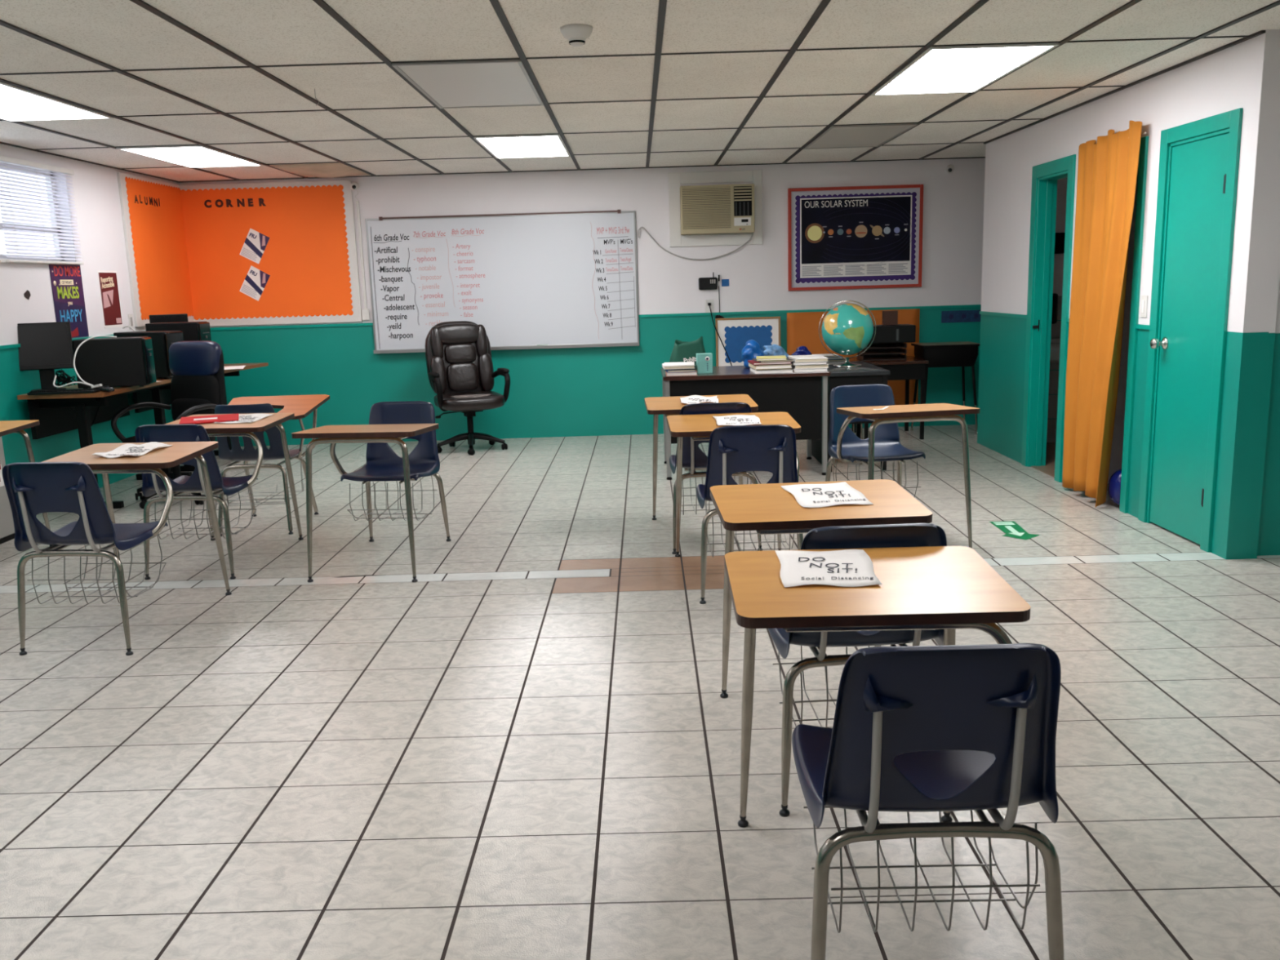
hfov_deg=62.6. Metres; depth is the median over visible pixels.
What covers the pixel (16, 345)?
trim
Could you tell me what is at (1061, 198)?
wall
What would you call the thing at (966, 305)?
trim
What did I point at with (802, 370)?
book
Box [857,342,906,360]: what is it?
trays
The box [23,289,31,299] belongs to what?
chip
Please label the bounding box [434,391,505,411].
seat cushion
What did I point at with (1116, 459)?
wall
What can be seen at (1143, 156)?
door
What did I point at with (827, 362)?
book
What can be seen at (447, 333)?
cushion
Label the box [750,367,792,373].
book
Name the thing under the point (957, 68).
recessed light
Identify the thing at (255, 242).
flyer
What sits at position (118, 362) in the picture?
computer tower
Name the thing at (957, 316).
wall strip
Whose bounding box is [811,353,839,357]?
book
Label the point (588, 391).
wall
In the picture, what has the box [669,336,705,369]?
tote bag
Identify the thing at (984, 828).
basket
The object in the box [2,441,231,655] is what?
student desk
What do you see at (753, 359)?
book
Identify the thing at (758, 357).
book
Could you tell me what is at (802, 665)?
basket
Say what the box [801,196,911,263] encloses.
print
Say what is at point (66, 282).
print
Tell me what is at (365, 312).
conduit
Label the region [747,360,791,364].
book
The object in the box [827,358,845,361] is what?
book
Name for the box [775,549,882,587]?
paper sign
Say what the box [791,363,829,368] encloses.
book
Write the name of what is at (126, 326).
lead
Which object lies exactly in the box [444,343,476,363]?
lumbar cushion
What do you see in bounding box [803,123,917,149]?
recessed light
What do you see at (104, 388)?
computer mouse
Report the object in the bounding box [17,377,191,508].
table
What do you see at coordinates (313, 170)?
tile
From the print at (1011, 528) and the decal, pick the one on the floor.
the decal
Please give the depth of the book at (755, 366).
7.44 m
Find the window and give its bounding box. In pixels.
[0,162,79,265]
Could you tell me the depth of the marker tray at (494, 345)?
9.66 m
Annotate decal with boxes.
[989,520,1039,539]
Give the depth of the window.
7.42 m
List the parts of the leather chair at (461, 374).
armrest, arm, backrest, arm, arm, armrest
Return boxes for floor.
[0,424,1279,959]
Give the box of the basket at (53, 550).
[26,534,166,604]
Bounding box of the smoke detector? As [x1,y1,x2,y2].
[560,23,592,46]
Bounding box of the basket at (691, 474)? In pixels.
[680,470,751,515]
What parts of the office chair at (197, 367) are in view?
armrest, arm, arm, backrest, armrest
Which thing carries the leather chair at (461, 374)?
on the floor
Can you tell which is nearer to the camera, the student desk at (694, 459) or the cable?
the student desk at (694, 459)
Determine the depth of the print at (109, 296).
8.16 m
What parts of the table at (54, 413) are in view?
modesty panel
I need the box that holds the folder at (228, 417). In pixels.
[178,413,238,424]
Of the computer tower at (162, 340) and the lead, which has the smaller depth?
the computer tower at (162, 340)
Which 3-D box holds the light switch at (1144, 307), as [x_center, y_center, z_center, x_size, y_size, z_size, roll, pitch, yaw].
[2.793,-0.963,5.837,0.011,0.120,0.070,-2,11,0]
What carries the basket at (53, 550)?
on the student desk at (67, 482)
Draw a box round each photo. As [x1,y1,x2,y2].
[258,232,269,250]
[259,270,270,288]
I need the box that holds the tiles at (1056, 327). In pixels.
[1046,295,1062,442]
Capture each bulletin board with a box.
[116,172,194,326]
[179,179,362,326]
[715,316,780,366]
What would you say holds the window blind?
attached to the window
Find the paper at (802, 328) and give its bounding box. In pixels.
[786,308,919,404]
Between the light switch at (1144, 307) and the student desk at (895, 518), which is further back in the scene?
the light switch at (1144, 307)
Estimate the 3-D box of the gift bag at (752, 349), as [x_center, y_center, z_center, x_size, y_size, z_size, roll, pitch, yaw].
[0.854,-0.958,7.966,0.178,0.209,0.170,-2,11,0]
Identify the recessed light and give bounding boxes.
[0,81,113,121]
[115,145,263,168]
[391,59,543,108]
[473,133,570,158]
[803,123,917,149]
[871,43,1059,95]
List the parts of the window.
sill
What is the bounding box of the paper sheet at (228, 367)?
[224,364,245,369]
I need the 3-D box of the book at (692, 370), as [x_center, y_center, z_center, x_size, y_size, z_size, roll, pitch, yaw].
[0.287,-0.796,7.584,0.200,0.018,0.270,-2,11,-3]
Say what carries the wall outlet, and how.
attached to the wall at (588, 391)
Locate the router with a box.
[698,272,719,289]
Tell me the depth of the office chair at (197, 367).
7.40 m
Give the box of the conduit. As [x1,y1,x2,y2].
[355,190,369,319]
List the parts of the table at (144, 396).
modesty panel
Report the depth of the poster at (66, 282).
7.59 m
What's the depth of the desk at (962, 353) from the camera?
9.17 m
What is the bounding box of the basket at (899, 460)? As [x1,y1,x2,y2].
[832,457,920,497]
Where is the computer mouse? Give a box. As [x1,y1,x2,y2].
[100,386,114,391]
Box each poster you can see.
[48,264,88,337]
[97,270,123,328]
[787,184,923,290]
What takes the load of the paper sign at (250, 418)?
on the student desk at (171, 432)
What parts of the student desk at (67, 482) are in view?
leg, seat frame, seat, leg, leg, connecting frame, leg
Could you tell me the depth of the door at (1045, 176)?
7.40 m
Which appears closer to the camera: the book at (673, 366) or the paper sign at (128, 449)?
the paper sign at (128, 449)
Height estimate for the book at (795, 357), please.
0.006 m
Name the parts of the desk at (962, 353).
leg, leg, leg, leg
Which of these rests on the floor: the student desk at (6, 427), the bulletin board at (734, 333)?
the student desk at (6, 427)
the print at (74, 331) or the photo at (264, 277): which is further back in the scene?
the photo at (264, 277)
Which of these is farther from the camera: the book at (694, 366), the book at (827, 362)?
the book at (827, 362)
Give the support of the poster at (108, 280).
attached to the wall at (95, 190)
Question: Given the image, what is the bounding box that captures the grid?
[0,0,1279,180]
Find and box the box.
[881,310,897,324]
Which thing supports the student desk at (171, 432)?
on the floor
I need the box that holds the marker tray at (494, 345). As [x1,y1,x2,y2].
[373,342,639,353]
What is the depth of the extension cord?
9.64 m
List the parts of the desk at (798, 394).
leg, leg, modesty panel, leg, leg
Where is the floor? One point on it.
(528, 746)
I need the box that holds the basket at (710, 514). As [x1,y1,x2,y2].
[706,500,794,556]
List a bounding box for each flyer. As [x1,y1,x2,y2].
[239,228,269,263]
[239,266,270,301]
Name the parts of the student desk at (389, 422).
leg, leg, connecting frame, seat frame, seat, leg, leg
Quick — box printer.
[869,324,915,343]
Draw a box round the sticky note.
[721,279,728,286]
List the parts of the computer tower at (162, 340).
panel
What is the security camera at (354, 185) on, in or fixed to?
attached to the wall at (588, 391)
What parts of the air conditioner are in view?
power cord, mounting panel, control panel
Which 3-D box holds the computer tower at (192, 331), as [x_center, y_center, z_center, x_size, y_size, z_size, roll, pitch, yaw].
[-3.663,-1.056,8.396,0.446,0.400,0.190,-1,11,4]
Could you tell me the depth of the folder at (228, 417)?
5.76 m
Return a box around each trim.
[0,30,1266,182]
[0,334,113,349]
[209,304,981,330]
[979,311,1149,329]
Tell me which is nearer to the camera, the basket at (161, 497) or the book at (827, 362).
the basket at (161, 497)
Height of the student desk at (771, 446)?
0.791 m
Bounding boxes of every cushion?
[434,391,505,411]
[437,323,479,344]
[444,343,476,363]
[446,362,479,391]
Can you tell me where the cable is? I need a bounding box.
[53,335,116,388]
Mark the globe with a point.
(846, 329)
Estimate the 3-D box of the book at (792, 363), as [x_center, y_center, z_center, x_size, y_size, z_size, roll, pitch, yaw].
[0.956,-0.840,7.578,0.250,0.008,0.280,-2,11,0]
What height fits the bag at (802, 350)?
0.145 m
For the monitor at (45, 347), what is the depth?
7.01 m
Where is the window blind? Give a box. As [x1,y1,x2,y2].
[0,155,84,264]
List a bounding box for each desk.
[0,419,53,546]
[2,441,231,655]
[134,412,303,579]
[214,394,329,536]
[291,400,451,582]
[644,394,762,554]
[660,365,830,479]
[666,411,803,604]
[710,479,946,817]
[724,546,1064,959]
[825,383,979,548]
[910,341,979,434]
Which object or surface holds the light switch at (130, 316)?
attached to the wall at (95, 190)
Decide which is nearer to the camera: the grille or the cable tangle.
the cable tangle
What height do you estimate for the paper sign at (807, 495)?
0.018 m
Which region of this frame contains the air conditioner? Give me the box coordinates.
[637,169,762,260]
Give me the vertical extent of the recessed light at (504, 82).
0.014 m
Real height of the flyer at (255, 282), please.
0.320 m
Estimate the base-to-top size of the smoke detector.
0.066 m
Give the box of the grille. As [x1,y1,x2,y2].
[682,186,730,229]
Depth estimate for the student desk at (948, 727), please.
1.90 m
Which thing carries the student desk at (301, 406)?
on the floor
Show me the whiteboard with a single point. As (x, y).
(557, 280)
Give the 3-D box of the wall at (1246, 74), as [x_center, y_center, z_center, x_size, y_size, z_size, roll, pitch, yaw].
[2.856,-1.155,6.738,0.120,2.422,3.790,-2,11,0]
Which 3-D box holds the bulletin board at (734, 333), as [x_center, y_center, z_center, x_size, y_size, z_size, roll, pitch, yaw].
[1.004,-0.977,9.732,0.595,1.041,0.053,-2,11,0]
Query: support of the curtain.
hanging from the wall at (1246, 74)
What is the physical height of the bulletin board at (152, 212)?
1.215 m
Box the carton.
[696,352,712,373]
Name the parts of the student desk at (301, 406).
leg, leg, seat, frame, leg, leg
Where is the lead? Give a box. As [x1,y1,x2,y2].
[122,325,135,331]
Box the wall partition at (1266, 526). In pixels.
[1250,196,1279,559]
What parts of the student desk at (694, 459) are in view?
leg, connecting frame, leg, seat, leg, leg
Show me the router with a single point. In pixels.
(704, 283)
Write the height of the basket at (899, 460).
0.222 m
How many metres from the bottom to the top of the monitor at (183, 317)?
0.460 m
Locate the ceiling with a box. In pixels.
[0,0,1279,181]
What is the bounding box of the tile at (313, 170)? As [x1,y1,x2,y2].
[269,162,370,177]
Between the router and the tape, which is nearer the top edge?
the router
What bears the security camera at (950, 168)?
attached to the wall at (588, 391)
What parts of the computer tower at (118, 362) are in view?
panel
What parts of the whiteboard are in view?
map rail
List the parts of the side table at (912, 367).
leg, leg, leg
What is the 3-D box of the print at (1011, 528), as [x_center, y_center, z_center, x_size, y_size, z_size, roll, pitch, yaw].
[2.054,0.271,5.827,0.105,0.001,0.340,-1,11,3]
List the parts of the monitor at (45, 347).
stand post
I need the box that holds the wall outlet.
[705,299,713,312]
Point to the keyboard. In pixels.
(97, 389)
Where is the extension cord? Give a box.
[709,305,732,365]
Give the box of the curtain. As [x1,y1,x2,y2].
[1062,120,1146,507]
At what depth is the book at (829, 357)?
8.21 m
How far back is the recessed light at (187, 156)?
7.69 m
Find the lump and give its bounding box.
[715,315,724,318]
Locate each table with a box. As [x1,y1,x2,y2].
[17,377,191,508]
[133,362,268,471]
[848,355,928,439]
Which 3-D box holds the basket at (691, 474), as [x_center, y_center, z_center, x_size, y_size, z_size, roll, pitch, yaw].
[0.391,0.043,5.691,0.382,0.222,0.374,-2,11,-2]
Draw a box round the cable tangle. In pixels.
[55,368,77,386]
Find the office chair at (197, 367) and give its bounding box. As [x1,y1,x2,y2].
[111,340,225,508]
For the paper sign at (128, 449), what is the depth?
4.71 m
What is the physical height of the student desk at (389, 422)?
0.791 m
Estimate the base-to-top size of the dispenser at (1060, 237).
0.160 m
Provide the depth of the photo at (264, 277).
9.58 m
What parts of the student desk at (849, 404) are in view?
leg, seat, leg, seat frame, connecting frame, leg, leg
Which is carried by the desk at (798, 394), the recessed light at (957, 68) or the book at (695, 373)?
the book at (695, 373)
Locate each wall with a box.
[0,143,177,488]
[177,157,985,446]
[977,29,1279,559]
[1047,177,1067,419]
[1107,162,1138,483]
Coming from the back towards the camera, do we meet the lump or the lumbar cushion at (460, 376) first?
the lump
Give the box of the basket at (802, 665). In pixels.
[772,645,869,727]
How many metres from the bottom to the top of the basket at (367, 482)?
0.222 m
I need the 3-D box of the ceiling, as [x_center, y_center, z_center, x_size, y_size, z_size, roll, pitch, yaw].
[0.619,-1.770,3.555,9.909,0.100,14.640,-2,11,0]
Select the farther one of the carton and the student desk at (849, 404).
the carton
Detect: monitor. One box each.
[17,321,74,391]
[149,313,188,323]
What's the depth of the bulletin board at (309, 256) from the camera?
9.54 m
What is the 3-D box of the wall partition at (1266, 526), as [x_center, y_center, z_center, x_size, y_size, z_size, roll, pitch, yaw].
[4.129,-0.859,4.956,2.415,2.422,0.170,-2,11,0]
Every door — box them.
[1021,154,1075,482]
[1119,136,1148,513]
[1137,107,1243,552]
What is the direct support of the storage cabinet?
on the floor
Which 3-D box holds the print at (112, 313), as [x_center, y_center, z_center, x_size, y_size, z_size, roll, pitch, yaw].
[-4.111,-1.349,8.192,0.001,0.260,0.250,-2,11,0]
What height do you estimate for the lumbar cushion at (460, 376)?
0.250 m
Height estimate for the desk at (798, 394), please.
0.745 m
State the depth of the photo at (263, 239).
9.52 m
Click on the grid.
(495, 4)
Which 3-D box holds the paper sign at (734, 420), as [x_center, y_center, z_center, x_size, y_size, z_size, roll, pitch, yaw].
[0.473,-0.292,5.116,0.217,0.017,0.277,-2,11,-1]
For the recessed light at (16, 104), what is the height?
0.014 m
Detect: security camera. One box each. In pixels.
[350,181,359,190]
[946,164,954,173]
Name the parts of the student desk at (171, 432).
leg, seat, seat frame, leg, leg, connecting frame, leg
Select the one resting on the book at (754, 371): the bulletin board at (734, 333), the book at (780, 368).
the book at (780, 368)
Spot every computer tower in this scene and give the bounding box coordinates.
[71,336,156,388]
[113,330,183,379]
[145,321,211,341]
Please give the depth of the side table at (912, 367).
8.97 m
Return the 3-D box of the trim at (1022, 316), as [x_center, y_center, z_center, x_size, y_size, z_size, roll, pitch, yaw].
[2.792,-1.103,7.190,0.012,0.024,2.920,-2,11,0]
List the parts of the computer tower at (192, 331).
panel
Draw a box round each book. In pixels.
[662,361,694,366]
[662,363,694,368]
[664,365,696,369]
[665,368,695,373]
[665,369,697,376]
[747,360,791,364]
[748,363,791,368]
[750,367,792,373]
[752,358,793,362]
[755,368,792,370]
[756,355,786,360]
[756,363,792,365]
[787,355,826,359]
[788,356,828,362]
[791,361,826,365]
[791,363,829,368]
[791,367,827,372]
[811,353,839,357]
[826,361,844,364]
[827,355,842,359]
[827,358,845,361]
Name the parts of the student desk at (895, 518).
leg, connecting frame, leg, seat frame, seat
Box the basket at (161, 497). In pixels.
[151,486,256,539]
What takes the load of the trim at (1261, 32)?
attached to the wall at (1246, 74)
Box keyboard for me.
[26,387,100,395]
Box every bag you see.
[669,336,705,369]
[741,339,764,368]
[763,344,789,358]
[790,346,811,355]
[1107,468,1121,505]
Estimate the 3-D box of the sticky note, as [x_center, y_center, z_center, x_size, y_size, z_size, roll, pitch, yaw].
[0.781,-1.805,9.633,0.068,0.064,0.003,-2,11,0]
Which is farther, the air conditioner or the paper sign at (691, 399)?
the air conditioner
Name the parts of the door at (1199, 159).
knob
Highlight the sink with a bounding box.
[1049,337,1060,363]
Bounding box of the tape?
[331,574,376,577]
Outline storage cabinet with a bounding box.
[0,436,14,544]
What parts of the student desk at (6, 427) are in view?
leg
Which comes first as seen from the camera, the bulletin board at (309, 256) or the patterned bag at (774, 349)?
the patterned bag at (774, 349)
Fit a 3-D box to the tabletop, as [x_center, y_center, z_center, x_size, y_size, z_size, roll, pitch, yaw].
[-3.806,-0.646,7.567,0.400,0.032,1.220,-2,11,0]
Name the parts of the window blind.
ladder cord, ladder cord, rail, ladder cord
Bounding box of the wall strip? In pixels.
[941,310,981,323]
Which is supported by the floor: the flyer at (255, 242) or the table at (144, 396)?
the table at (144, 396)
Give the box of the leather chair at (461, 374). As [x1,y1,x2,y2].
[424,320,510,455]
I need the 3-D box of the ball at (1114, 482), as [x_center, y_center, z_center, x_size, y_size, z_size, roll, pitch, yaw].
[2.930,0.044,6.255,0.280,0.240,0.159,-2,11,0]
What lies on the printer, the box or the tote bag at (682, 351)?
the box
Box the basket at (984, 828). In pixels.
[803,805,1039,933]
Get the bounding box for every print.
[48,264,84,306]
[71,327,79,337]
[102,289,121,323]
[106,293,112,306]
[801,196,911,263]
[993,521,1024,536]
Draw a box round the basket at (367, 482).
[346,475,437,520]
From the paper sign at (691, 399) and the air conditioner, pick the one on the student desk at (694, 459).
the paper sign at (691, 399)
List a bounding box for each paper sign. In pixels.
[91,441,172,457]
[213,413,273,423]
[680,395,718,404]
[713,414,762,425]
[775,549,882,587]
[780,481,873,507]
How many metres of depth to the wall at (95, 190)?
7.66 m
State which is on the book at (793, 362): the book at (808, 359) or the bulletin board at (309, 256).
the book at (808, 359)
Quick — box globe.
[818,300,875,367]
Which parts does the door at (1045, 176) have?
strike plate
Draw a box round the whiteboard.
[364,209,639,353]
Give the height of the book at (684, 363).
0.006 m
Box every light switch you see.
[128,314,133,328]
[1140,295,1147,317]
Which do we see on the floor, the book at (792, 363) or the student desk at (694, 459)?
the student desk at (694, 459)
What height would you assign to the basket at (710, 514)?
0.222 m
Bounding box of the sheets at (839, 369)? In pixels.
[828,367,880,371]
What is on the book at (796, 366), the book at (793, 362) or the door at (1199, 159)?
the book at (793, 362)
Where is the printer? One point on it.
(899, 333)
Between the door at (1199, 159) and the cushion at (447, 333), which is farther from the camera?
the cushion at (447, 333)
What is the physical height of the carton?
0.140 m

